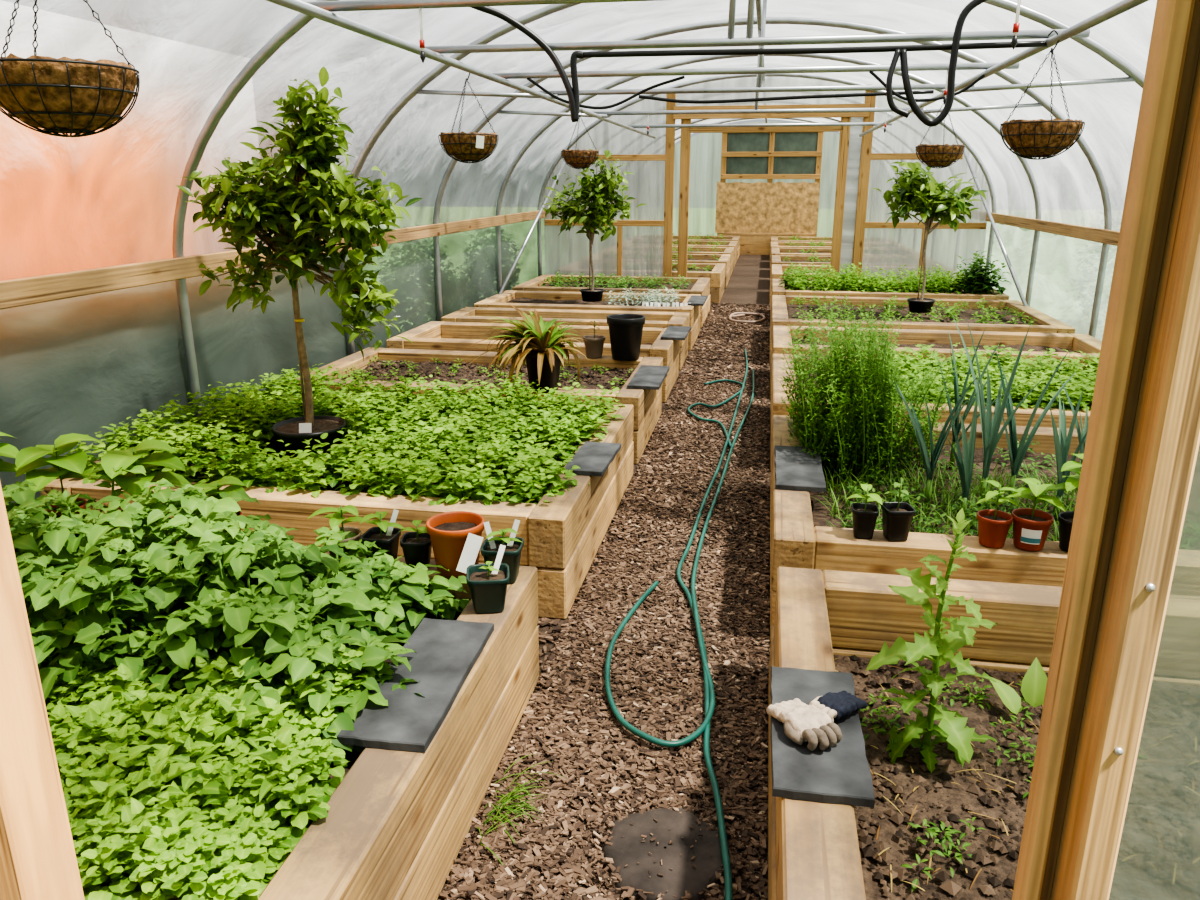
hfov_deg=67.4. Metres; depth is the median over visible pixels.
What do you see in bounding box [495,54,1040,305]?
hoop
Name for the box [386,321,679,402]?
raised bed
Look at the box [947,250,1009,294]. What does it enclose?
leafy shrub
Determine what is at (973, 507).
weeds
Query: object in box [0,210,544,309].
rail
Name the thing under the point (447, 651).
tile
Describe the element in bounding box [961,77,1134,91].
tube
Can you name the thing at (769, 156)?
window frame
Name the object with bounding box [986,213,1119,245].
rail
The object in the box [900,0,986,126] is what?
pipe
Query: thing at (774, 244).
raised bed
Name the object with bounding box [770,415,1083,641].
raised bed
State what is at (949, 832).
weeds
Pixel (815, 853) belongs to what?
raised bed
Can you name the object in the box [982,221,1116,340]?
wall
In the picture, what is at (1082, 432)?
leeks
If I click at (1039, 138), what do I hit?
hanging basket
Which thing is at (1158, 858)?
wall
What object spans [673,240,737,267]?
raised bed
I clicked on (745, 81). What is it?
wall
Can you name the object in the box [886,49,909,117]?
pipe
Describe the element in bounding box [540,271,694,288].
leafy greens
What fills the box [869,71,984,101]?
pipe
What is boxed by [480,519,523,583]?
plant pot
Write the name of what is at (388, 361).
seedlings
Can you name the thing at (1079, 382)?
leafy greens
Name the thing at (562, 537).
raised bed
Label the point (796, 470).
tile
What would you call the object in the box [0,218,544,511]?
wall
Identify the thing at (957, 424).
leeks
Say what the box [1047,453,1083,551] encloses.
plant pot
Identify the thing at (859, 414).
clump
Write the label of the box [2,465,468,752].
plants
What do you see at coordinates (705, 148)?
wall
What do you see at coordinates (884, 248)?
wall
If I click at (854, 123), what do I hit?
bar
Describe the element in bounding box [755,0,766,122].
pole
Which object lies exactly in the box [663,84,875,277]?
door frame
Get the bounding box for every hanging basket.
[0,0,139,136]
[438,73,498,162]
[561,107,598,168]
[915,91,964,167]
[1000,30,1084,159]
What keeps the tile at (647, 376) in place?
on the raised bed at (647, 403)
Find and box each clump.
[774,294,962,490]
[791,305,901,386]
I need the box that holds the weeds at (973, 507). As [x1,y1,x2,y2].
[811,431,1080,540]
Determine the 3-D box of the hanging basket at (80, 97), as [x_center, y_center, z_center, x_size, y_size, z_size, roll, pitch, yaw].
[-1.158,-0.910,1.898,0.311,0.475,0.311,3,17,10]
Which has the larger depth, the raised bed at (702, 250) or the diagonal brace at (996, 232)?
the raised bed at (702, 250)
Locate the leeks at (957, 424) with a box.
[937,328,1021,469]
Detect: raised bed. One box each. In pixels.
[40,390,633,618]
[100,541,538,899]
[295,347,662,463]
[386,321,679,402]
[441,307,689,369]
[474,290,700,350]
[512,275,710,327]
[672,246,733,275]
[672,254,729,288]
[672,263,725,302]
[673,235,739,259]
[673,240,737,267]
[768,566,1061,899]
[769,264,829,304]
[770,241,831,261]
[770,248,831,270]
[770,255,830,278]
[770,279,1008,314]
[770,295,1074,359]
[770,326,1101,399]
[770,354,1090,470]
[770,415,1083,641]
[771,236,831,241]
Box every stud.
[617,226,621,275]
[918,229,926,278]
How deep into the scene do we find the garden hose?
3.27 m
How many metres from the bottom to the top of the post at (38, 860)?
2.600 m
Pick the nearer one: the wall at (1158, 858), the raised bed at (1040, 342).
the wall at (1158, 858)
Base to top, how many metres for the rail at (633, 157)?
0.080 m
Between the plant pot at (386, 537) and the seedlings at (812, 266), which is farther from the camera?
the seedlings at (812, 266)
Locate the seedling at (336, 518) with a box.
[308,505,369,561]
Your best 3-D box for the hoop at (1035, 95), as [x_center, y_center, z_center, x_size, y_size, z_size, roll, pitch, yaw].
[1.365,-2.232,8.091,6.053,3.027,0.056,3,17,10]
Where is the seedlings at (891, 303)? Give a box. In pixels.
[788,294,1034,324]
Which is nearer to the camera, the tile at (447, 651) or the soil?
the tile at (447, 651)
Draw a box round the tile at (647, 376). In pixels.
[627,365,668,389]
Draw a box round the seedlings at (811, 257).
[783,253,830,261]
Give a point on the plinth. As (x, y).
(750, 243)
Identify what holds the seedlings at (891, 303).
on the raised bed at (781, 312)
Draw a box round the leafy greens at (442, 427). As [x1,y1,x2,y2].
[61,363,624,505]
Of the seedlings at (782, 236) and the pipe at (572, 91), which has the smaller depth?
the pipe at (572, 91)
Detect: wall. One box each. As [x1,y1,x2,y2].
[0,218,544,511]
[544,94,666,276]
[673,121,839,236]
[676,77,864,105]
[862,96,989,281]
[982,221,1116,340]
[1109,445,1199,899]
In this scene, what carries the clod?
on the raised bed at (815, 853)
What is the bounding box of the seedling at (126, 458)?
[90,439,190,510]
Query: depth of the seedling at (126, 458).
3.16 m
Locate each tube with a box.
[417,90,557,98]
[497,110,606,117]
[728,0,735,39]
[746,0,754,38]
[755,29,760,109]
[757,0,766,87]
[913,103,1042,113]
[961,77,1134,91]
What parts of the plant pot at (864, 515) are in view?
pot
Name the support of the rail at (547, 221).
attached to the wall at (642, 246)
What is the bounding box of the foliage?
[602,288,678,305]
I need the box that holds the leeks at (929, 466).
[892,376,977,508]
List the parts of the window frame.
frame post, pane, pane, frame rail, frame rail, frame post, frame rail, pane, pane, frame post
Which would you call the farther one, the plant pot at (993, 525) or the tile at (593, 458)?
the tile at (593, 458)
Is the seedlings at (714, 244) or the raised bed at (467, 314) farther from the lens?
the seedlings at (714, 244)
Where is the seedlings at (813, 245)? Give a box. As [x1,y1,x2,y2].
[791,245,816,252]
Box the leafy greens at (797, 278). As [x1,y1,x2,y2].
[778,262,994,293]
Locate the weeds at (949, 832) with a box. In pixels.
[860,677,1036,891]
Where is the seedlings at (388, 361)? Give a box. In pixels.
[336,356,632,388]
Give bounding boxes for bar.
[266,0,655,138]
[306,0,659,11]
[425,29,1089,53]
[492,62,1018,78]
[539,83,973,95]
[591,107,923,114]
[628,122,891,127]
[859,0,1148,136]
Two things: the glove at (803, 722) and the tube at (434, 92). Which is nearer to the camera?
the glove at (803, 722)
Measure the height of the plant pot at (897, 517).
0.220 m
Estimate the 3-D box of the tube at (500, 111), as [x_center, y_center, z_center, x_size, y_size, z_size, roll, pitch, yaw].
[-0.442,-3.053,8.175,1.032,0.080,0.030,3,17,11]
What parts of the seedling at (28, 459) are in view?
pot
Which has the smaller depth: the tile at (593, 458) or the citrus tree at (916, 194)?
the tile at (593, 458)
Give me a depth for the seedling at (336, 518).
3.06 m
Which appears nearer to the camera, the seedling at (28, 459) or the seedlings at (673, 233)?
the seedling at (28, 459)
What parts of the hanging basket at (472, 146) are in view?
chain, chain, wire frame, chain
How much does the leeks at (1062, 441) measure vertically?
0.564 m
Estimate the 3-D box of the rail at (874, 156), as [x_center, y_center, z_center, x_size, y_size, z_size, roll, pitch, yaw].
[4.058,-3.769,11.556,1.140,0.080,0.040,3,17,10]
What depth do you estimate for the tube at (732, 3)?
3.89 m
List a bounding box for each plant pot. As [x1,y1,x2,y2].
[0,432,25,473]
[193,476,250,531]
[360,509,403,561]
[399,520,431,567]
[426,511,484,577]
[466,544,509,612]
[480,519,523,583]
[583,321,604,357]
[607,314,644,360]
[847,484,889,538]
[881,480,914,540]
[976,480,1017,547]
[1006,478,1071,550]
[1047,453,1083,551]
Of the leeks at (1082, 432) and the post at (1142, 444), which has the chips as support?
the post at (1142, 444)
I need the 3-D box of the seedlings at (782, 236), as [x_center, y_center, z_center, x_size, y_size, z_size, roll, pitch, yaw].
[5.140,-4.721,20.129,2.250,0.195,1.051,3,17,10]
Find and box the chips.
[438,255,770,899]
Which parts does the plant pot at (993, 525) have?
pot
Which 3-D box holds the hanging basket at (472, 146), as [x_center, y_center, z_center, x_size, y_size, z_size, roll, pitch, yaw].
[-0.686,-1.739,4.669,0.311,0.480,0.311,3,17,10]
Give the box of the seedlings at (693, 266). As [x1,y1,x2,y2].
[672,260,711,270]
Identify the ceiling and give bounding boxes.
[0,0,1156,280]
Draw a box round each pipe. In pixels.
[471,6,582,121]
[527,76,684,108]
[583,41,1047,57]
[639,90,933,103]
[729,312,765,322]
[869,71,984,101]
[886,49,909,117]
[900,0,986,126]
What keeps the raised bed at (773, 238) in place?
on the chips
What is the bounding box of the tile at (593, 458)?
[564,441,620,476]
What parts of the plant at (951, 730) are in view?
stem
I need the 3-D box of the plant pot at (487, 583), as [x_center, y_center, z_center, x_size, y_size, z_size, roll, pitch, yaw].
[-0.342,0.395,2.751,0.130,0.183,0.130,-2,17,-7]
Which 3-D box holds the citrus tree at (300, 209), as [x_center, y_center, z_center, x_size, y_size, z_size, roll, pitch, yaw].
[-1.378,-0.863,4.337,1.180,1.801,0.756,3,17,10]
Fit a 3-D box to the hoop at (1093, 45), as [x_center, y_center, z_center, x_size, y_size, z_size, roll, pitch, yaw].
[1.010,-1.667,6.206,6.053,3.027,0.056,3,17,10]
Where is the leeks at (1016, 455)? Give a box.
[995,348,1075,502]
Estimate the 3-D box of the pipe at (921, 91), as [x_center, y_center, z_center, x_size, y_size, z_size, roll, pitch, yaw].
[1.197,-2.319,5.921,1.902,0.062,0.022,3,17,10]
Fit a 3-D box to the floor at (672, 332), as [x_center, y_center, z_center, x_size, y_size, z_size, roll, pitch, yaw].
[0.653,-1.002,7.693,0.203,0.022,0.604,3,17,10]
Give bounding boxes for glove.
[766,698,841,750]
[809,691,866,721]
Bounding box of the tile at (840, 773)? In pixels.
[770,666,874,807]
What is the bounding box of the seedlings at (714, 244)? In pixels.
[672,244,717,251]
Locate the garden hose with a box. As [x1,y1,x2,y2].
[604,348,754,899]
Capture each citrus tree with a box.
[176,67,422,457]
[542,149,645,301]
[873,161,987,312]
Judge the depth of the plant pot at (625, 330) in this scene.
6.51 m
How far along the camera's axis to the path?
3.16 m
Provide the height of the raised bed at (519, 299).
0.436 m
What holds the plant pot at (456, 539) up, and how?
on the raised bed at (397, 823)
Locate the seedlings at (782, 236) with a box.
[781,236,830,240]
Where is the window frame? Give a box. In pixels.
[720,132,823,236]
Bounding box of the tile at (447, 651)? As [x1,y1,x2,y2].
[337,618,493,752]
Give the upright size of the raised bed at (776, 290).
0.436 m
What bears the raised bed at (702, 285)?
on the chips
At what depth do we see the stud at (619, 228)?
12.55 m
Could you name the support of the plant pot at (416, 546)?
on the raised bed at (397, 823)
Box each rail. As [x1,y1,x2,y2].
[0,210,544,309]
[545,219,664,225]
[597,154,665,160]
[865,222,986,228]
[870,153,962,159]
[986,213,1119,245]
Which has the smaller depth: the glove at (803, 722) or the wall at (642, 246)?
the glove at (803, 722)
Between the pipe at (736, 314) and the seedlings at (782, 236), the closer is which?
the pipe at (736, 314)
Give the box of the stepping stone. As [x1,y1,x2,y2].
[602,808,728,899]
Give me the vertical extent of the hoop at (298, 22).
3.027 m
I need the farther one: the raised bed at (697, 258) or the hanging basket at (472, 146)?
the raised bed at (697, 258)
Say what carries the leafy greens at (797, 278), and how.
on the raised bed at (776, 290)
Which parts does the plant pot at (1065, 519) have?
pot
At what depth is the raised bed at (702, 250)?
17.54 m
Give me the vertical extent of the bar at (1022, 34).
0.034 m
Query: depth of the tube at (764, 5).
5.88 m
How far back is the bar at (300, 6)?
3.77 m
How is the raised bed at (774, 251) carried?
on the chips
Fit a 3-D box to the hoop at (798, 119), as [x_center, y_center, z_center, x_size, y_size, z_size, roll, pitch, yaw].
[3.591,-5.767,19.872,6.053,3.027,0.056,3,17,10]
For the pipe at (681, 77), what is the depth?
5.17 m
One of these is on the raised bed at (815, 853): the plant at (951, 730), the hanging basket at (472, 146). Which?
the plant at (951, 730)
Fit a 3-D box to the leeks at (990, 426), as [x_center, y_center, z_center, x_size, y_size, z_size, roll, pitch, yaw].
[1.617,-0.127,3.695,0.280,0.840,0.577,2,17,6]
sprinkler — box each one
[419,8,425,62]
[884,112,886,132]
[943,70,947,104]
[1011,0,1020,49]
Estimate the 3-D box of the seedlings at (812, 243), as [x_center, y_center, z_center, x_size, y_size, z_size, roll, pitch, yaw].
[4.896,-4.193,18.418,2.238,0.188,1.058,3,17,10]
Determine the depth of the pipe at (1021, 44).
3.84 m
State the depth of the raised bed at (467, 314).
8.90 m
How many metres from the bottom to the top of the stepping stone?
0.040 m
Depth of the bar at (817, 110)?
7.87 m
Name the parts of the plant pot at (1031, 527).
pot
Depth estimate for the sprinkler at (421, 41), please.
3.08 m
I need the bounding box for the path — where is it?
[437,303,770,899]
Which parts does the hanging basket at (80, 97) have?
chain, chain, wire frame, chain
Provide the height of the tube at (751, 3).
0.681 m
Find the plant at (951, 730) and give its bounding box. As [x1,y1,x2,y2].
[865,508,997,772]
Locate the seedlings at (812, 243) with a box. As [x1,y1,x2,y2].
[784,240,831,245]
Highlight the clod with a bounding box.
[833,655,1042,899]
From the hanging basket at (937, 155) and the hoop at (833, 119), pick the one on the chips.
the hoop at (833, 119)
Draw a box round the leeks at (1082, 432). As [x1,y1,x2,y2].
[1059,378,1087,510]
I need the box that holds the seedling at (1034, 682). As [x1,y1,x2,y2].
[990,657,1047,714]
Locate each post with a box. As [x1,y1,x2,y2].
[0,482,84,899]
[1012,0,1199,899]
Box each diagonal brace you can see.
[498,148,572,294]
[963,149,1027,306]
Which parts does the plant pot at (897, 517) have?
pot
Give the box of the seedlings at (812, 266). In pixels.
[786,260,824,272]
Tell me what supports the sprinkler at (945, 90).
hanging from the bar at (941, 66)
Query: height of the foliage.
0.173 m
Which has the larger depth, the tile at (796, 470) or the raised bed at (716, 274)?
the raised bed at (716, 274)
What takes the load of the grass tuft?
on the chips
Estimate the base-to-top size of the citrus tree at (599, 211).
1.582 m
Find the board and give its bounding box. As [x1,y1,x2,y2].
[715,181,819,233]
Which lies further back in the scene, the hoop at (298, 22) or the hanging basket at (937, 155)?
the hanging basket at (937, 155)
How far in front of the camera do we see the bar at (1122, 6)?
3.62 m
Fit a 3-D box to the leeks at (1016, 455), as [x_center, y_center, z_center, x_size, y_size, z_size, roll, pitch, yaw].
[1.895,-0.106,3.861,0.417,0.705,0.241,-2,17,-6]
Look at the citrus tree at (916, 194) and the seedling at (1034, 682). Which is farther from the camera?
the citrus tree at (916, 194)
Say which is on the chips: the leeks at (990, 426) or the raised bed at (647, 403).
the raised bed at (647, 403)
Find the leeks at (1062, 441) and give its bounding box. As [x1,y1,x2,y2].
[1049,390,1086,521]
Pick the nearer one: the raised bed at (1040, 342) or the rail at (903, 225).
the raised bed at (1040, 342)
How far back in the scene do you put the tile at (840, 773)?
2.02 m
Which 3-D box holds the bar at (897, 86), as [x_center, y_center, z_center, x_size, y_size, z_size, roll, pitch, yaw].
[0.975,-2.398,5.993,2.870,0.034,0.034,3,17,10]
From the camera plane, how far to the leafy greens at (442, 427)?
4.34 m
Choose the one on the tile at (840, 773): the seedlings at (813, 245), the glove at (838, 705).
the glove at (838, 705)
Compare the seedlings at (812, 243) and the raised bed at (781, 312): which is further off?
the seedlings at (812, 243)
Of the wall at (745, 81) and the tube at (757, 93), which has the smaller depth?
the tube at (757, 93)
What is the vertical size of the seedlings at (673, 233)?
0.184 m
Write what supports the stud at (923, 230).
on the chips
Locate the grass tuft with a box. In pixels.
[477,754,564,864]
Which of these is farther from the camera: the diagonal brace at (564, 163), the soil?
the diagonal brace at (564, 163)
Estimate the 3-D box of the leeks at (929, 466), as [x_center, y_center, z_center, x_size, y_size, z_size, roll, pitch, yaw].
[1.396,-0.051,3.850,0.367,0.605,0.199,3,17,10]
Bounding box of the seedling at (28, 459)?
[15,433,110,518]
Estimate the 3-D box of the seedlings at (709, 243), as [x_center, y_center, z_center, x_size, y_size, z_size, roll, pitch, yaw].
[1.664,-4.373,18.949,2.095,0.177,1.174,3,17,10]
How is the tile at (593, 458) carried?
on the raised bed at (562, 537)
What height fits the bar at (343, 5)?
0.034 m
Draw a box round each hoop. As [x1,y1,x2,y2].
[172,0,338,416]
[341,0,1144,355]
[433,17,1111,337]
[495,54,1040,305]
[537,73,995,276]
[675,118,821,140]
[675,118,840,130]
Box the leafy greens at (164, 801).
[31,619,393,899]
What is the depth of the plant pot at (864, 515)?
3.29 m
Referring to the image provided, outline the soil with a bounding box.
[338,359,633,390]
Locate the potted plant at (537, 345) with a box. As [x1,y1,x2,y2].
[470,304,588,391]
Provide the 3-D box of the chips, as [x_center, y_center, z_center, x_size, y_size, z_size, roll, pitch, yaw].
[1.730,-1.362,10.458,6.100,0.001,24.100,3,17,10]
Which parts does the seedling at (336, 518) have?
pot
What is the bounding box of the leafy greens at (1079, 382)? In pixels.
[874,343,1099,410]
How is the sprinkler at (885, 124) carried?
hanging from the bar at (817, 110)
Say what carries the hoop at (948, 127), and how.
on the chips
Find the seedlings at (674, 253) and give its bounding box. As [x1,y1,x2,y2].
[672,253,718,259]
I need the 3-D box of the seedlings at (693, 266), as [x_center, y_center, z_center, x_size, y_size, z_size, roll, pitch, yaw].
[0.677,-2.797,13.738,2.112,0.185,1.210,3,17,10]
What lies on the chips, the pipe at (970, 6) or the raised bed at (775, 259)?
the raised bed at (775, 259)
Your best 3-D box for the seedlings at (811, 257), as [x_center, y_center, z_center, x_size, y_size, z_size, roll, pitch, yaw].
[4.168,-3.122,14.824,2.281,0.205,1.005,3,17,10]
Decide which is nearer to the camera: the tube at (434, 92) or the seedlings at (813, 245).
the tube at (434, 92)
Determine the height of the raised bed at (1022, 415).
0.436 m
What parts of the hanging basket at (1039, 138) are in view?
chain, wire frame, chain, chain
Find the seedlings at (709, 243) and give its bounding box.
[673,239,725,244]
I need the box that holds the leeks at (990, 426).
[952,315,1045,506]
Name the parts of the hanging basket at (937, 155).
wire frame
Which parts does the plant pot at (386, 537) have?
pot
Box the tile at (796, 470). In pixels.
[774,445,825,491]
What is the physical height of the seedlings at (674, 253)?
0.198 m
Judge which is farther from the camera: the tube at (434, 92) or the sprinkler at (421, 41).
the tube at (434, 92)
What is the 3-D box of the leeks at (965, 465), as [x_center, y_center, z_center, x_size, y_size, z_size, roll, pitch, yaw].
[1.466,0.027,3.658,0.094,0.566,0.357,10,19,30]
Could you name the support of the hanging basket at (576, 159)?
hanging from the ceiling
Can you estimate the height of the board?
1.170 m
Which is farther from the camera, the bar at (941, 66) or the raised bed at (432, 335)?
the raised bed at (432, 335)
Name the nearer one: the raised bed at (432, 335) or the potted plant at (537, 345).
the potted plant at (537, 345)
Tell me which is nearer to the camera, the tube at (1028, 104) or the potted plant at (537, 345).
the potted plant at (537, 345)
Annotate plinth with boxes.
[717,233,814,254]
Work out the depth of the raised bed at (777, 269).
13.61 m
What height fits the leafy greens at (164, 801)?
0.235 m
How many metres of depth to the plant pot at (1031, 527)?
3.18 m
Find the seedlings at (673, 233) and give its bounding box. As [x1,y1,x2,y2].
[673,233,723,238]
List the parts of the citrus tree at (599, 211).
pot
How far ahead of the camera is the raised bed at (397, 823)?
2.12 m
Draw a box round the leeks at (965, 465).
[947,394,977,511]
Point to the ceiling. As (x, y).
(107, 198)
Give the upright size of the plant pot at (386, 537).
0.180 m

